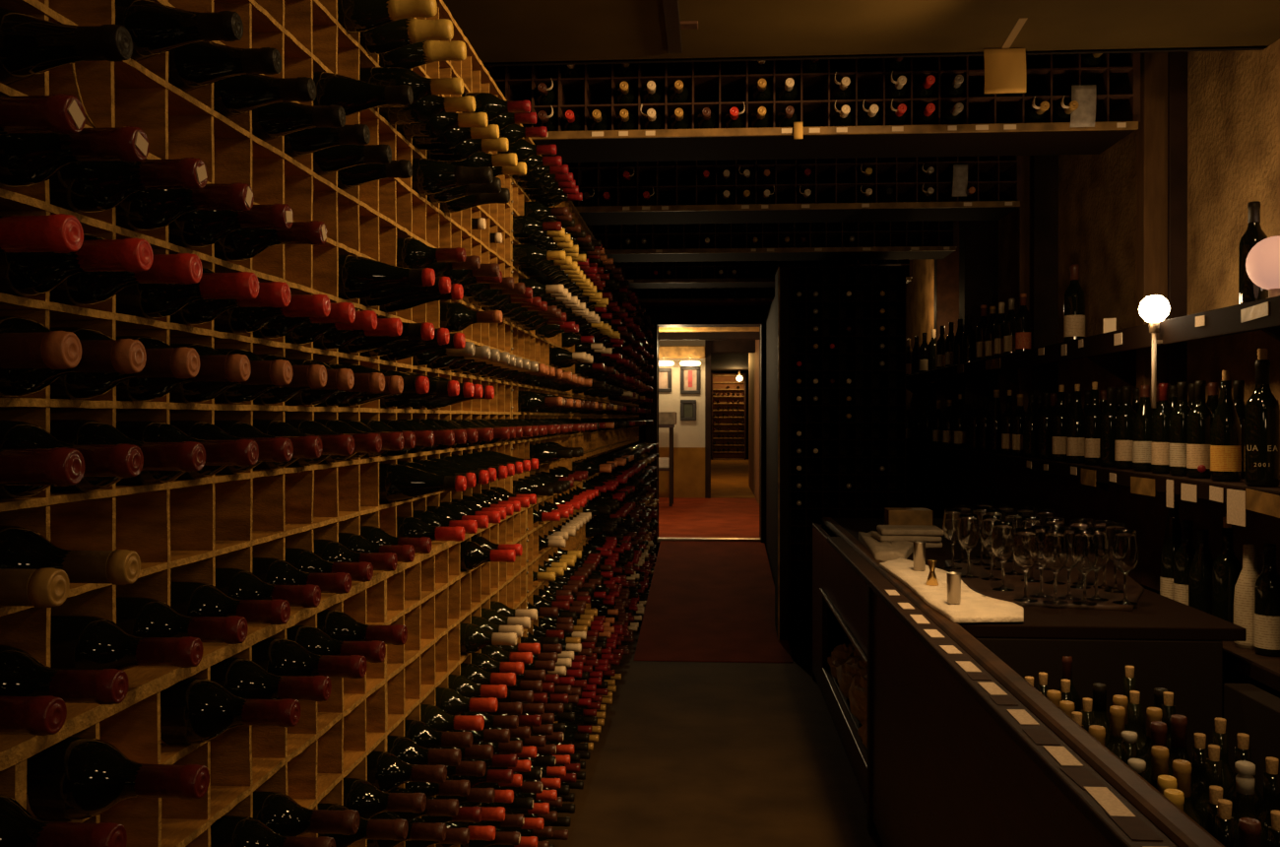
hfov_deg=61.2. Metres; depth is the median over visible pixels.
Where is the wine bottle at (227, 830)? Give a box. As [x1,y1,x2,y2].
[210,815,335,846]
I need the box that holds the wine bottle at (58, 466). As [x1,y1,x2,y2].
[0,447,84,486]
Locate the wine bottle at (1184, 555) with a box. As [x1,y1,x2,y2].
[1173,519,1196,605]
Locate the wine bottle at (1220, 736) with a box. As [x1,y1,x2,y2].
[1213,717,1234,792]
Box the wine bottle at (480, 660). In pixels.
[471,652,523,674]
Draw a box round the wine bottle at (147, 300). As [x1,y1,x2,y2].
[116,271,258,319]
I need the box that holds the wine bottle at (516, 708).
[480,697,522,714]
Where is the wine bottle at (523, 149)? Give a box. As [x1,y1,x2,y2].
[497,138,556,162]
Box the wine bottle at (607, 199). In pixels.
[600,192,617,205]
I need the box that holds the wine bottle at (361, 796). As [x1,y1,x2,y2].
[343,777,426,819]
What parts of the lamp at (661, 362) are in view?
bulb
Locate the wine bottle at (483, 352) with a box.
[426,345,490,369]
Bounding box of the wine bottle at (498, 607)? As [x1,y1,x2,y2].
[490,600,537,620]
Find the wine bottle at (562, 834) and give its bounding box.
[537,829,568,840]
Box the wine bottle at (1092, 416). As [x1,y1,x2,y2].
[1084,382,1101,464]
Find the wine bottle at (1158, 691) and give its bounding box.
[1144,687,1167,736]
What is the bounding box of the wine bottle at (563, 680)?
[554,676,575,686]
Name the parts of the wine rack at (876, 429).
post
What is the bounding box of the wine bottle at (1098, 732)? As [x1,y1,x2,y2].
[1088,724,1105,745]
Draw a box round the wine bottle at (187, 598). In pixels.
[170,580,290,624]
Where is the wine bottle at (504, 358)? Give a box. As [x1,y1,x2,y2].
[450,351,510,372]
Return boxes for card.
[885,589,899,595]
[896,602,914,608]
[909,614,930,624]
[923,629,944,637]
[939,644,962,653]
[955,660,981,672]
[977,682,1007,695]
[985,357,1000,369]
[989,696,1018,704]
[1006,708,1039,724]
[1022,728,1060,745]
[1026,460,1031,468]
[1037,347,1044,355]
[1043,746,1083,766]
[1059,768,1110,789]
[1061,343,1066,355]
[1070,466,1077,474]
[1078,338,1083,347]
[1081,468,1095,486]
[1084,786,1135,816]
[1103,318,1116,332]
[1105,812,1162,840]
[1109,472,1116,482]
[1114,332,1122,345]
[1130,476,1154,496]
[1166,479,1173,508]
[1181,483,1196,502]
[1195,315,1205,326]
[1209,485,1223,502]
[1226,488,1245,526]
[1240,301,1269,322]
[1245,488,1279,517]
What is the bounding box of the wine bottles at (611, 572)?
[529,186,886,801]
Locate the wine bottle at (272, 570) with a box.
[252,557,351,593]
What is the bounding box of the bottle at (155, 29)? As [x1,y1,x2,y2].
[115,0,243,61]
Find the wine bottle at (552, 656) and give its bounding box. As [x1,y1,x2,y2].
[532,651,557,662]
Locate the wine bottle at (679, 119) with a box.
[669,108,690,128]
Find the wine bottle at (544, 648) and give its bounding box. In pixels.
[520,636,562,653]
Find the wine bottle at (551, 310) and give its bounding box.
[505,305,557,322]
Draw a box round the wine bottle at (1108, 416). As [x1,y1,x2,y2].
[1099,386,1118,466]
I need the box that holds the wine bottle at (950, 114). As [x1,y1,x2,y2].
[940,102,963,124]
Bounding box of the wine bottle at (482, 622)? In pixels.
[471,616,522,637]
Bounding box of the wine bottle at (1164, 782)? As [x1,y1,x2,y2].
[1156,774,1177,794]
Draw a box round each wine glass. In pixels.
[942,508,962,569]
[954,505,971,563]
[958,513,979,577]
[971,506,990,565]
[975,502,993,558]
[980,514,1001,580]
[984,509,1004,570]
[991,520,1014,590]
[996,504,1015,562]
[1004,512,1023,575]
[1013,527,1038,602]
[1016,506,1035,565]
[1021,515,1041,581]
[1029,525,1053,597]
[1035,509,1054,570]
[1041,528,1068,604]
[1043,516,1066,584]
[1056,526,1081,600]
[1069,519,1090,588]
[1071,529,1097,605]
[1072,517,1093,584]
[1086,526,1109,601]
[1092,519,1114,588]
[1103,521,1127,592]
[1111,528,1139,604]
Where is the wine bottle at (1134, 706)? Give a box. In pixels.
[1127,690,1146,752]
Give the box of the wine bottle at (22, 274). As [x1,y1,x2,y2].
[0,238,153,296]
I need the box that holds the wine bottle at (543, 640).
[527,631,559,643]
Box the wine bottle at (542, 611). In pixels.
[527,602,558,616]
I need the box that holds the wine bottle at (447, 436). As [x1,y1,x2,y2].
[379,419,454,455]
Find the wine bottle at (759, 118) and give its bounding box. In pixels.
[748,106,769,127]
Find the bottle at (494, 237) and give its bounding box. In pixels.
[489,232,502,243]
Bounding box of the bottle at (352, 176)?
[337,159,412,190]
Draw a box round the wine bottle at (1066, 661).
[1058,655,1081,711]
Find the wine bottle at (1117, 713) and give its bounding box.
[1105,704,1125,759]
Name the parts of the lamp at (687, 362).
bulb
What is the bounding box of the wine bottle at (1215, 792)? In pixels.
[1206,784,1222,836]
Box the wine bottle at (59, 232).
[0,213,83,254]
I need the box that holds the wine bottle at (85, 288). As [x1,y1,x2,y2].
[49,233,202,305]
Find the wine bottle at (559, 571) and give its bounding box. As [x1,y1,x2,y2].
[538,564,564,575]
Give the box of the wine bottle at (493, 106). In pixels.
[461,92,530,121]
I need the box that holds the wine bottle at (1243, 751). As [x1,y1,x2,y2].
[1223,732,1263,812]
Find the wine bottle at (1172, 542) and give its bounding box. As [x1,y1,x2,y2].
[1159,501,1181,599]
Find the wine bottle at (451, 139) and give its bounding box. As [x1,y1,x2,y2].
[412,124,499,150]
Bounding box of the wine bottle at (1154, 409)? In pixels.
[1151,385,1158,410]
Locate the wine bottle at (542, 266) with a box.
[517,256,572,271]
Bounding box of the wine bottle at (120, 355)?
[0,316,146,396]
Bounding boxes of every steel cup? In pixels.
[912,541,925,571]
[946,572,960,604]
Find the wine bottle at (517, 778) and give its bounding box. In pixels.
[478,768,522,787]
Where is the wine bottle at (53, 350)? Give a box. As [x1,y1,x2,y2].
[0,330,81,369]
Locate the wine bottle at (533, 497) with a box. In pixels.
[489,486,536,504]
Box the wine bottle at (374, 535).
[360,525,431,553]
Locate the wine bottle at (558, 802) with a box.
[533,796,562,807]
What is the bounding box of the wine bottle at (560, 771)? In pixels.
[530,766,566,776]
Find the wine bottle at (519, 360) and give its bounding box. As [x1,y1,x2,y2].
[471,357,522,376]
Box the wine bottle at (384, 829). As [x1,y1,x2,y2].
[317,803,408,846]
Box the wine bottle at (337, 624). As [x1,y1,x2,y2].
[317,609,407,644]
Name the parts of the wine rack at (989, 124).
panel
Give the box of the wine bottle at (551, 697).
[533,692,568,703]
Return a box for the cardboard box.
[884,507,932,525]
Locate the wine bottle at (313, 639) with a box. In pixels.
[286,625,385,662]
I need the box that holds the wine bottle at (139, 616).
[116,596,248,643]
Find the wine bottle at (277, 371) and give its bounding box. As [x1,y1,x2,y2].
[169,343,292,402]
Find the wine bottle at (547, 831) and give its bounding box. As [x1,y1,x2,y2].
[513,826,553,836]
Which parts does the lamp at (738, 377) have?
bulb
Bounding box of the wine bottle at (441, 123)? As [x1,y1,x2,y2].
[396,112,487,138]
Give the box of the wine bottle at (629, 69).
[617,63,638,76]
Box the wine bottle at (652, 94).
[641,80,662,103]
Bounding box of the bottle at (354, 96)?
[313,71,413,117]
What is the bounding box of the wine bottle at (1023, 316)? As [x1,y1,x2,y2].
[1015,293,1030,352]
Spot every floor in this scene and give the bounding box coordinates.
[544,576,883,846]
[633,458,792,662]
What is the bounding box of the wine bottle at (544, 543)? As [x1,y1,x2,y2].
[538,534,565,551]
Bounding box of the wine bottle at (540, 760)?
[517,755,555,767]
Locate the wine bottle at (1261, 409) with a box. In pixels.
[1244,348,1279,486]
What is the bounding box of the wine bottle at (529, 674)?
[515,669,545,681]
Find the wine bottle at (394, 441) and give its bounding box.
[314,419,404,462]
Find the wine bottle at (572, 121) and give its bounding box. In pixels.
[562,110,584,130]
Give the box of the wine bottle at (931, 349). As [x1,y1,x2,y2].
[927,328,937,371]
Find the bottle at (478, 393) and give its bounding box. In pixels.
[412,374,482,409]
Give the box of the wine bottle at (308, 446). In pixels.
[214,420,321,474]
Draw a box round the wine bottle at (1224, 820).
[1215,798,1234,846]
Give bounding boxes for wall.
[639,305,769,551]
[658,339,704,447]
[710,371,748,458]
[748,339,759,504]
[905,38,1279,717]
[905,450,1279,590]
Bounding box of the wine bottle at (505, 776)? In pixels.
[448,758,513,787]
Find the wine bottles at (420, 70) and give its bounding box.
[412,65,511,178]
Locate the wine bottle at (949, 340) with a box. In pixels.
[945,321,955,367]
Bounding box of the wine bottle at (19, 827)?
[0,793,127,846]
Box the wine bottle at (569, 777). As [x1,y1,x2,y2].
[541,772,575,782]
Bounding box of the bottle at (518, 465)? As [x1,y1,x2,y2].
[462,452,522,473]
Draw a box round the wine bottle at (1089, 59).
[1081,53,1102,67]
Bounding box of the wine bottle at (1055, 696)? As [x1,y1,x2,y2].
[1046,689,1061,707]
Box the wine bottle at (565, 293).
[538,288,568,300]
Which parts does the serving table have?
leg, leg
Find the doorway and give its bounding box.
[644,312,766,562]
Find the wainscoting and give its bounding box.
[658,447,704,497]
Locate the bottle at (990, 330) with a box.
[984,306,996,358]
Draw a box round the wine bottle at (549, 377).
[524,377,560,384]
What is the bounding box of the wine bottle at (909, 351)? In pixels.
[905,338,912,375]
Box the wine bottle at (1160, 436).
[1151,383,1172,473]
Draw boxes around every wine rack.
[0,0,527,846]
[485,52,1140,162]
[511,124,582,722]
[561,155,1022,225]
[571,205,612,609]
[587,220,957,261]
[611,272,639,448]
[612,259,912,288]
[711,373,745,459]
[774,265,905,646]
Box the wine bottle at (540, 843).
[537,840,549,846]
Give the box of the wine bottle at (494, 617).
[481,608,530,629]
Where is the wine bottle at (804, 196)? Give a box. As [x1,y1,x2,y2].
[796,185,812,203]
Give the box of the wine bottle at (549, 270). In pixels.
[523,260,577,276]
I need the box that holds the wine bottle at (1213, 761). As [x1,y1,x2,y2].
[1193,744,1233,830]
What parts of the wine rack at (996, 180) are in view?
panel, panel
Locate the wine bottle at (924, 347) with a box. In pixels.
[919,332,928,372]
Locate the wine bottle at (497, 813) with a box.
[458,801,505,825]
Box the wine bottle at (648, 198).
[640,188,656,205]
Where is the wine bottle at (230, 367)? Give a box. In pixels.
[115,335,250,401]
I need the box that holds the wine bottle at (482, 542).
[470,535,522,556]
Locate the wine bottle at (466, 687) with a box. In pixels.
[448,674,507,698]
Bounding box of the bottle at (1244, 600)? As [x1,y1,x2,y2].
[1233,544,1259,649]
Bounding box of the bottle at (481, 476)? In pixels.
[412,458,489,484]
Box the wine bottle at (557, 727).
[540,722,565,732]
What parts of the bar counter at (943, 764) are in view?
panel, panel, panel, panel, post, panel, well panel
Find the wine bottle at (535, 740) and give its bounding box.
[510,735,545,747]
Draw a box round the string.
[71,63,96,127]
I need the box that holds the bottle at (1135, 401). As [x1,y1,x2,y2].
[1131,387,1139,412]
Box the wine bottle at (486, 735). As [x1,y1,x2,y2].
[448,728,510,744]
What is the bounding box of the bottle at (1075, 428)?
[1066,384,1085,462]
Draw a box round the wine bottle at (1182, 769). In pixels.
[1172,759,1204,828]
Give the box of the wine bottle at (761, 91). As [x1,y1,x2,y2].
[751,78,771,101]
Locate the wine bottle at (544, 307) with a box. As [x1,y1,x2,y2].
[502,301,547,318]
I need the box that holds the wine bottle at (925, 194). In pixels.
[917,184,934,201]
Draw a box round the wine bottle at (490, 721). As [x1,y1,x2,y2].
[459,710,518,728]
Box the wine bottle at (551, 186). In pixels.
[523,180,575,194]
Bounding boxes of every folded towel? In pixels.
[871,531,941,541]
[876,524,943,535]
[876,539,942,548]
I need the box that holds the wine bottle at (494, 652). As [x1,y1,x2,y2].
[480,644,532,663]
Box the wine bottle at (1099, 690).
[1091,683,1109,738]
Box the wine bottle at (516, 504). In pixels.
[471,492,520,511]
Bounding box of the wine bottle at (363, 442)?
[284,419,382,466]
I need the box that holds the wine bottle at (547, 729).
[517,723,553,735]
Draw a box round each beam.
[483,45,1269,66]
[658,326,759,331]
[658,331,759,340]
[658,345,704,358]
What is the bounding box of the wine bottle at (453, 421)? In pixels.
[442,418,493,447]
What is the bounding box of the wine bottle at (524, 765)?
[487,753,530,771]
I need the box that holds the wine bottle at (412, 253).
[396,237,465,268]
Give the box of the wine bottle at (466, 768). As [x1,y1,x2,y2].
[445,761,485,777]
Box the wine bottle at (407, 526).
[396,515,465,541]
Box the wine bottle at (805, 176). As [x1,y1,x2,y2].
[796,168,813,184]
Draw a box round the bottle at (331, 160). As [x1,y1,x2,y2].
[313,143,391,176]
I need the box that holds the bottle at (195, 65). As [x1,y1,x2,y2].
[168,41,281,92]
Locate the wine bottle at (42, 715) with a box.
[0,695,66,735]
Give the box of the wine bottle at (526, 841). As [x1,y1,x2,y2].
[487,827,537,846]
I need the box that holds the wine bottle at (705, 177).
[697,170,712,185]
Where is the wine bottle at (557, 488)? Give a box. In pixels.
[517,478,562,496]
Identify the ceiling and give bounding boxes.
[442,0,1279,63]
[710,352,748,371]
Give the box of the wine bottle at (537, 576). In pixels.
[532,571,555,581]
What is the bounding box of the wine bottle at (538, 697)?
[521,692,547,703]
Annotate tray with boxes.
[945,559,1144,610]
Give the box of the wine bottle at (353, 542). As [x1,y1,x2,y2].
[338,532,414,562]
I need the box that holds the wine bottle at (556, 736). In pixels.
[530,731,563,742]
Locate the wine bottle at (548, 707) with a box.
[544,703,563,713]
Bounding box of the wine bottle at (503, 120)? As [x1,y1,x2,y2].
[487,112,536,130]
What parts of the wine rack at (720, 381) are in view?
panel, panel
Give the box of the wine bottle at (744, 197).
[736,190,752,203]
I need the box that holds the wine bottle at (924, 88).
[912,74,935,98]
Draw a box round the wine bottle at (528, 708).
[521,703,544,714]
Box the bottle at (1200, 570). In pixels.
[1188,528,1214,614]
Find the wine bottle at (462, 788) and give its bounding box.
[404,779,470,798]
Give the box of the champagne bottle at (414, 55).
[379,40,466,68]
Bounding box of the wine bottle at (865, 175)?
[856,164,873,183]
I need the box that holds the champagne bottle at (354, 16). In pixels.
[337,0,437,33]
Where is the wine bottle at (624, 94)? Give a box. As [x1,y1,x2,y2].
[615,81,637,104]
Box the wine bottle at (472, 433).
[412,418,477,451]
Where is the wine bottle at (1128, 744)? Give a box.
[1121,730,1137,764]
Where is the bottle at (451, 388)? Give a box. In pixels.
[380,369,459,408]
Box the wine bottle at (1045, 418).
[1037,391,1053,458]
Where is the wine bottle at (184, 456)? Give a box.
[50,419,205,491]
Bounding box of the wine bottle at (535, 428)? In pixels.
[494,418,538,443]
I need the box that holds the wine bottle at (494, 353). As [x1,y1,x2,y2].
[439,348,500,371]
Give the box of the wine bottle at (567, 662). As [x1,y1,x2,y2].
[555,657,572,667]
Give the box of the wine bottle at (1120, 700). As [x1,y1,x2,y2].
[1104,694,1138,757]
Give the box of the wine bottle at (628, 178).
[621,169,637,186]
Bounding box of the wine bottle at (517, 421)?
[509,418,547,441]
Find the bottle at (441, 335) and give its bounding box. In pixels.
[359,327,449,357]
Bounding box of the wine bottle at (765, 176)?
[757,169,772,184]
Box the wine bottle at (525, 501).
[481,489,529,508]
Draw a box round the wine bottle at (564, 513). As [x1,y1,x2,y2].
[538,504,569,522]
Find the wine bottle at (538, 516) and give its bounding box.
[532,508,560,523]
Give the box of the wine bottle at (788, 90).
[774,77,798,101]
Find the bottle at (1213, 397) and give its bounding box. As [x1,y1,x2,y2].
[1206,382,1218,416]
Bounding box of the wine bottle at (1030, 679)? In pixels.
[1024,676,1033,686]
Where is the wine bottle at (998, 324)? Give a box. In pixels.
[994,302,1005,356]
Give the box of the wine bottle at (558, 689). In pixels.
[546,685,572,694]
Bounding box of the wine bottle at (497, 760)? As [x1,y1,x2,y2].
[463,754,517,767]
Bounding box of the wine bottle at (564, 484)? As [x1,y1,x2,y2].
[523,475,567,496]
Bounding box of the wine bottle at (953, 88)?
[940,74,963,97]
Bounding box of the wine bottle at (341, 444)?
[252,419,354,469]
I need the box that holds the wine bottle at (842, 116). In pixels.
[830,102,851,126]
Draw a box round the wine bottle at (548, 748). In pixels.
[536,744,556,754]
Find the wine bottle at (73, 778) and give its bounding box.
[26,736,209,820]
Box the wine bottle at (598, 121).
[588,109,611,130]
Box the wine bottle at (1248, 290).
[1238,200,1268,304]
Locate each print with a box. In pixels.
[658,371,667,387]
[684,369,696,389]
[684,403,692,416]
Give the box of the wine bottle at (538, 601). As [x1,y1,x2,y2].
[532,594,570,610]
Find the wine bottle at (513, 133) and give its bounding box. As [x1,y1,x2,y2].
[499,124,546,145]
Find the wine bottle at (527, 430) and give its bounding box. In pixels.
[482,418,532,444]
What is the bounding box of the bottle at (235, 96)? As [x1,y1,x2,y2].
[213,73,316,118]
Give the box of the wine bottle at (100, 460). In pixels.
[0,420,143,499]
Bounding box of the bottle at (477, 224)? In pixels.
[471,217,486,229]
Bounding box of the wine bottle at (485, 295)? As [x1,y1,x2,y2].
[462,282,525,303]
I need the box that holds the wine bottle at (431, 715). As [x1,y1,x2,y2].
[420,704,484,731]
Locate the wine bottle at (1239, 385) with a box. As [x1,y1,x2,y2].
[1232,380,1245,478]
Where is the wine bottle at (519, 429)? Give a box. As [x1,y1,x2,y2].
[471,418,522,445]
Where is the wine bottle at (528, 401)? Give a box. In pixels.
[517,390,563,412]
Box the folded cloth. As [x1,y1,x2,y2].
[858,530,913,561]
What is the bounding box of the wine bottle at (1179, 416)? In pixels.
[1169,382,1191,476]
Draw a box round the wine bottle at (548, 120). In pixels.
[537,106,558,130]
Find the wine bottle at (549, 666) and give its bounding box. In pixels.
[523,660,555,671]
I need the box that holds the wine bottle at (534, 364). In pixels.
[489,361,538,379]
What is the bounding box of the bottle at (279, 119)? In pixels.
[252,101,345,141]
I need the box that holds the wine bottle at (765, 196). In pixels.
[757,186,774,203]
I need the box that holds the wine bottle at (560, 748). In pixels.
[545,741,574,754]
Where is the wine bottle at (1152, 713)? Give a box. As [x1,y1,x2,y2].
[1137,706,1162,763]
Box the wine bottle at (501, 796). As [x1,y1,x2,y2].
[467,784,513,806]
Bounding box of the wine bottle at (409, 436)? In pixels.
[337,419,415,459]
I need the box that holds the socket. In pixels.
[1149,321,1159,332]
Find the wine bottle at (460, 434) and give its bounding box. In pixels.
[398,419,466,453]
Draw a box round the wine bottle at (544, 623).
[538,617,574,633]
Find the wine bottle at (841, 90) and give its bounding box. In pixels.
[830,71,851,100]
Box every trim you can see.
[657,537,761,542]
[704,339,710,498]
[933,220,959,416]
[959,220,998,434]
[1018,155,1032,411]
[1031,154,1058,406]
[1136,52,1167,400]
[1166,51,1187,385]
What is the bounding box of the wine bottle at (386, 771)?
[367,750,447,791]
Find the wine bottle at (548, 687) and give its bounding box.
[533,682,554,693]
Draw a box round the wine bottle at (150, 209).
[115,182,253,230]
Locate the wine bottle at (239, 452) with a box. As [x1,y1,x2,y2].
[115,420,258,485]
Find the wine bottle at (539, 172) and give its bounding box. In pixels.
[512,164,568,182]
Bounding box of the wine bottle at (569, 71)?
[563,64,584,77]
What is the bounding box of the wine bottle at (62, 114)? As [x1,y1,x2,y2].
[0,93,85,135]
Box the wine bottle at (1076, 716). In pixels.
[1071,710,1084,728]
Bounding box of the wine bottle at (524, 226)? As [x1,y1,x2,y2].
[512,215,561,238]
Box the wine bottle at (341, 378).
[253,354,354,404]
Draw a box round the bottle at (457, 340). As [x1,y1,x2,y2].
[379,332,465,361]
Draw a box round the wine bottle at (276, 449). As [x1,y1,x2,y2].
[169,420,293,479]
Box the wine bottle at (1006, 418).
[1001,389,1014,454]
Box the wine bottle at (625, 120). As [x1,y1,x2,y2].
[615,109,638,129]
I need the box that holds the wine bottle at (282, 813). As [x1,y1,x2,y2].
[253,790,359,835]
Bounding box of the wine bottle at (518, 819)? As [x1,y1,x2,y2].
[477,804,524,827]
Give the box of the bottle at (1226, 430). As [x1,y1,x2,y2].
[1210,370,1241,481]
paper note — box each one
[793,122,802,138]
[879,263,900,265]
[952,164,967,196]
[983,17,1027,93]
[1069,84,1095,127]
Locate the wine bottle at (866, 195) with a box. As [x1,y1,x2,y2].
[856,187,874,202]
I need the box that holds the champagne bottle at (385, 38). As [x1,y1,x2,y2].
[359,17,453,55]
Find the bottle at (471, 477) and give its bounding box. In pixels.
[396,460,475,487]
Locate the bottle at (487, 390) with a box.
[426,375,494,409]
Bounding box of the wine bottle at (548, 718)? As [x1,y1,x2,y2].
[520,712,554,723]
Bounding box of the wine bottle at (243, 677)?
[209,656,331,701]
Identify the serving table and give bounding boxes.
[658,424,674,506]
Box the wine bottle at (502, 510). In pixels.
[450,498,506,519]
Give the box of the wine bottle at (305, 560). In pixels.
[285,547,373,581]
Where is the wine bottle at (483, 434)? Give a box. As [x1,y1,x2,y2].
[426,418,492,449]
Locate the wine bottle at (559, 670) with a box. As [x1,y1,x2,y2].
[545,665,566,675]
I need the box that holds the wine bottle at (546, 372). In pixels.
[505,365,549,382]
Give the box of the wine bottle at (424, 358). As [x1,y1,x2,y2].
[412,341,475,366]
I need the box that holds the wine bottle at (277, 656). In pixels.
[252,638,366,678]
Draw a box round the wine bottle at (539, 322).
[517,312,566,328]
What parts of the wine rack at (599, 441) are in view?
panel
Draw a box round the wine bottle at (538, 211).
[523,201,568,221]
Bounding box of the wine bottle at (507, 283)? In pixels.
[462,276,513,297]
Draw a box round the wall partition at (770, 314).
[766,297,774,584]
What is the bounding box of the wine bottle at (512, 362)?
[461,354,515,375]
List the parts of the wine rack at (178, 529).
panel, panel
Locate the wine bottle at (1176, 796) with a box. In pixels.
[1163,788,1184,811]
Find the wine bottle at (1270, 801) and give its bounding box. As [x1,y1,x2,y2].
[1255,756,1279,836]
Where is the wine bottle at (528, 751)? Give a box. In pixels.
[496,746,536,758]
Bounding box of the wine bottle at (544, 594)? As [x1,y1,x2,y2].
[538,588,573,603]
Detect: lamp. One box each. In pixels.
[658,356,674,366]
[679,356,701,366]
[736,370,742,381]
[1138,294,1170,407]
[1245,235,1279,298]
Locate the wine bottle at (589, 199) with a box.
[580,192,597,205]
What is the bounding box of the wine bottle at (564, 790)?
[542,784,570,795]
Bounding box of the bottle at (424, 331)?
[338,310,434,353]
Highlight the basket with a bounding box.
[658,456,669,467]
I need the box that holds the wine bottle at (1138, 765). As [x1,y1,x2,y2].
[1127,758,1146,778]
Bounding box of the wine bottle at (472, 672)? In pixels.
[460,662,515,686]
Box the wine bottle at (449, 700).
[435,687,497,714]
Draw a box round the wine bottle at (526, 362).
[481,359,530,378]
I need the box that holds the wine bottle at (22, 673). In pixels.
[0,643,128,704]
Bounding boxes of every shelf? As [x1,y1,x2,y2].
[0,0,437,248]
[0,82,511,325]
[0,188,511,354]
[0,292,511,384]
[0,397,511,414]
[0,442,511,511]
[0,491,445,616]
[44,533,526,823]
[149,0,511,266]
[161,565,527,846]
[213,0,511,238]
[292,596,525,809]
[312,0,511,208]
[412,17,470,92]
[493,66,1133,105]
[504,53,1118,78]
[511,176,531,201]
[511,323,572,352]
[512,235,520,244]
[512,266,529,278]
[512,353,567,372]
[512,383,572,394]
[512,411,572,415]
[512,434,571,444]
[521,94,1133,128]
[526,520,549,535]
[526,541,581,597]
[527,547,551,566]
[568,155,1000,165]
[568,160,1017,183]
[572,181,1017,201]
[572,373,611,385]
[572,392,611,400]
[572,413,611,416]
[572,429,610,436]
[583,444,611,452]
[587,220,946,228]
[593,230,953,244]
[611,399,639,405]
[611,414,639,416]
[611,437,639,445]
[615,263,909,273]
[628,287,774,292]
[658,467,669,470]
[712,374,744,376]
[712,382,744,383]
[712,388,744,389]
[712,395,744,396]
[712,402,744,403]
[712,409,744,410]
[712,416,744,417]
[712,423,744,424]
[712,430,744,432]
[712,437,744,439]
[712,444,744,446]
[712,450,744,452]
[712,457,744,459]
[790,265,904,273]
[790,282,904,290]
[790,300,904,307]
[790,318,904,323]
[790,334,904,340]
[790,352,904,356]
[790,370,904,373]
[790,386,904,389]
[790,404,904,406]
[790,421,904,423]
[790,438,904,440]
[790,454,904,457]
[790,471,904,475]
[790,487,904,492]
[790,504,901,510]
[790,520,820,526]
[790,537,812,543]
[790,553,812,561]
[790,570,812,577]
[790,586,812,595]
[790,603,812,612]
[790,619,812,630]
[790,636,812,646]
[905,295,1279,403]
[905,439,1279,518]
[1149,589,1279,692]
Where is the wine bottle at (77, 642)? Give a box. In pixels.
[50,615,203,670]
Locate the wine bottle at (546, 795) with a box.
[513,789,557,800]
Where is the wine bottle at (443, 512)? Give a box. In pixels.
[426,506,488,528]
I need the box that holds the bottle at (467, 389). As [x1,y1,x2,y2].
[396,371,474,408]
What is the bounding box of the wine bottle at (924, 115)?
[912,103,935,125]
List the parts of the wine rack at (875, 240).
panel, panel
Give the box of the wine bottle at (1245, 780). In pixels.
[1231,760,1268,846]
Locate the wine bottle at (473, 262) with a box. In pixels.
[424,255,480,277]
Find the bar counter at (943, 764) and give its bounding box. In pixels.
[812,516,1279,846]
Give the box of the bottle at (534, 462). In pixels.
[481,449,538,469]
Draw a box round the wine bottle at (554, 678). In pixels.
[542,674,559,684]
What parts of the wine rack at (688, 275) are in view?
panel, panel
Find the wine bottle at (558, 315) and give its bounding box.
[512,309,561,325]
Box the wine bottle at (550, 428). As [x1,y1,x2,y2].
[513,418,555,440]
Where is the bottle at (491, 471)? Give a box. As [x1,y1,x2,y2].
[427,456,496,481]
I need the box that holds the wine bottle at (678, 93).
[668,79,689,103]
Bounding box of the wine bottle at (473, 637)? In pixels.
[459,623,516,653]
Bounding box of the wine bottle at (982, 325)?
[975,304,987,360]
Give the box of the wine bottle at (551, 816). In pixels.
[523,811,557,822]
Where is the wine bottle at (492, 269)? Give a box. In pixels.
[436,262,499,284]
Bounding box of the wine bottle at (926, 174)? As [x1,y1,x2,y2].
[917,164,934,182]
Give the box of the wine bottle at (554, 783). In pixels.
[522,777,560,788]
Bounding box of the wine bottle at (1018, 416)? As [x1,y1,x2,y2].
[1012,393,1025,455]
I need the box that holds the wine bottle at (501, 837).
[459,822,520,846]
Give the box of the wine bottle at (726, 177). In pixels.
[718,169,733,185]
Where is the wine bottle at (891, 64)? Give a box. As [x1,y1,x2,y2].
[885,57,905,71]
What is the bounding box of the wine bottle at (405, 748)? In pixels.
[386,735,461,766]
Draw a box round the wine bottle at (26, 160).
[0,126,148,188]
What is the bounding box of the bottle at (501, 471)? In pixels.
[440,454,507,478]
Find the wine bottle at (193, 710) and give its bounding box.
[160,677,300,744]
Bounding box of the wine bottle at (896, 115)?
[885,99,906,125]
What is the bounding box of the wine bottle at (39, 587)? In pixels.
[0,568,69,607]
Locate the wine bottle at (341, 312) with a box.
[253,302,355,338]
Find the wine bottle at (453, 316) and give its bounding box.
[439,302,502,332]
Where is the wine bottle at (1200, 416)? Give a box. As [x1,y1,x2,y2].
[1186,380,1213,478]
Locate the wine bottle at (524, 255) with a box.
[512,244,565,266]
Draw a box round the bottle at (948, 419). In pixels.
[942,399,954,447]
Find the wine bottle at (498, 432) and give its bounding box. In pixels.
[450,419,510,447]
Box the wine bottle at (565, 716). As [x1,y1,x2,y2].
[553,711,575,721]
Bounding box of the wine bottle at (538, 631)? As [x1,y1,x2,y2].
[532,624,564,639]
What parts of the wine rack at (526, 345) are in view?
panel, panel, panel, panel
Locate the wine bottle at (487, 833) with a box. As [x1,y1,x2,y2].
[435,821,495,846]
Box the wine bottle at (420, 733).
[404,718,472,748]
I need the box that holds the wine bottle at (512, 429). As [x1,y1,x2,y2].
[467,419,515,447]
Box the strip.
[662,0,698,54]
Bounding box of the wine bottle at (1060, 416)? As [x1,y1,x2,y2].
[1052,384,1069,460]

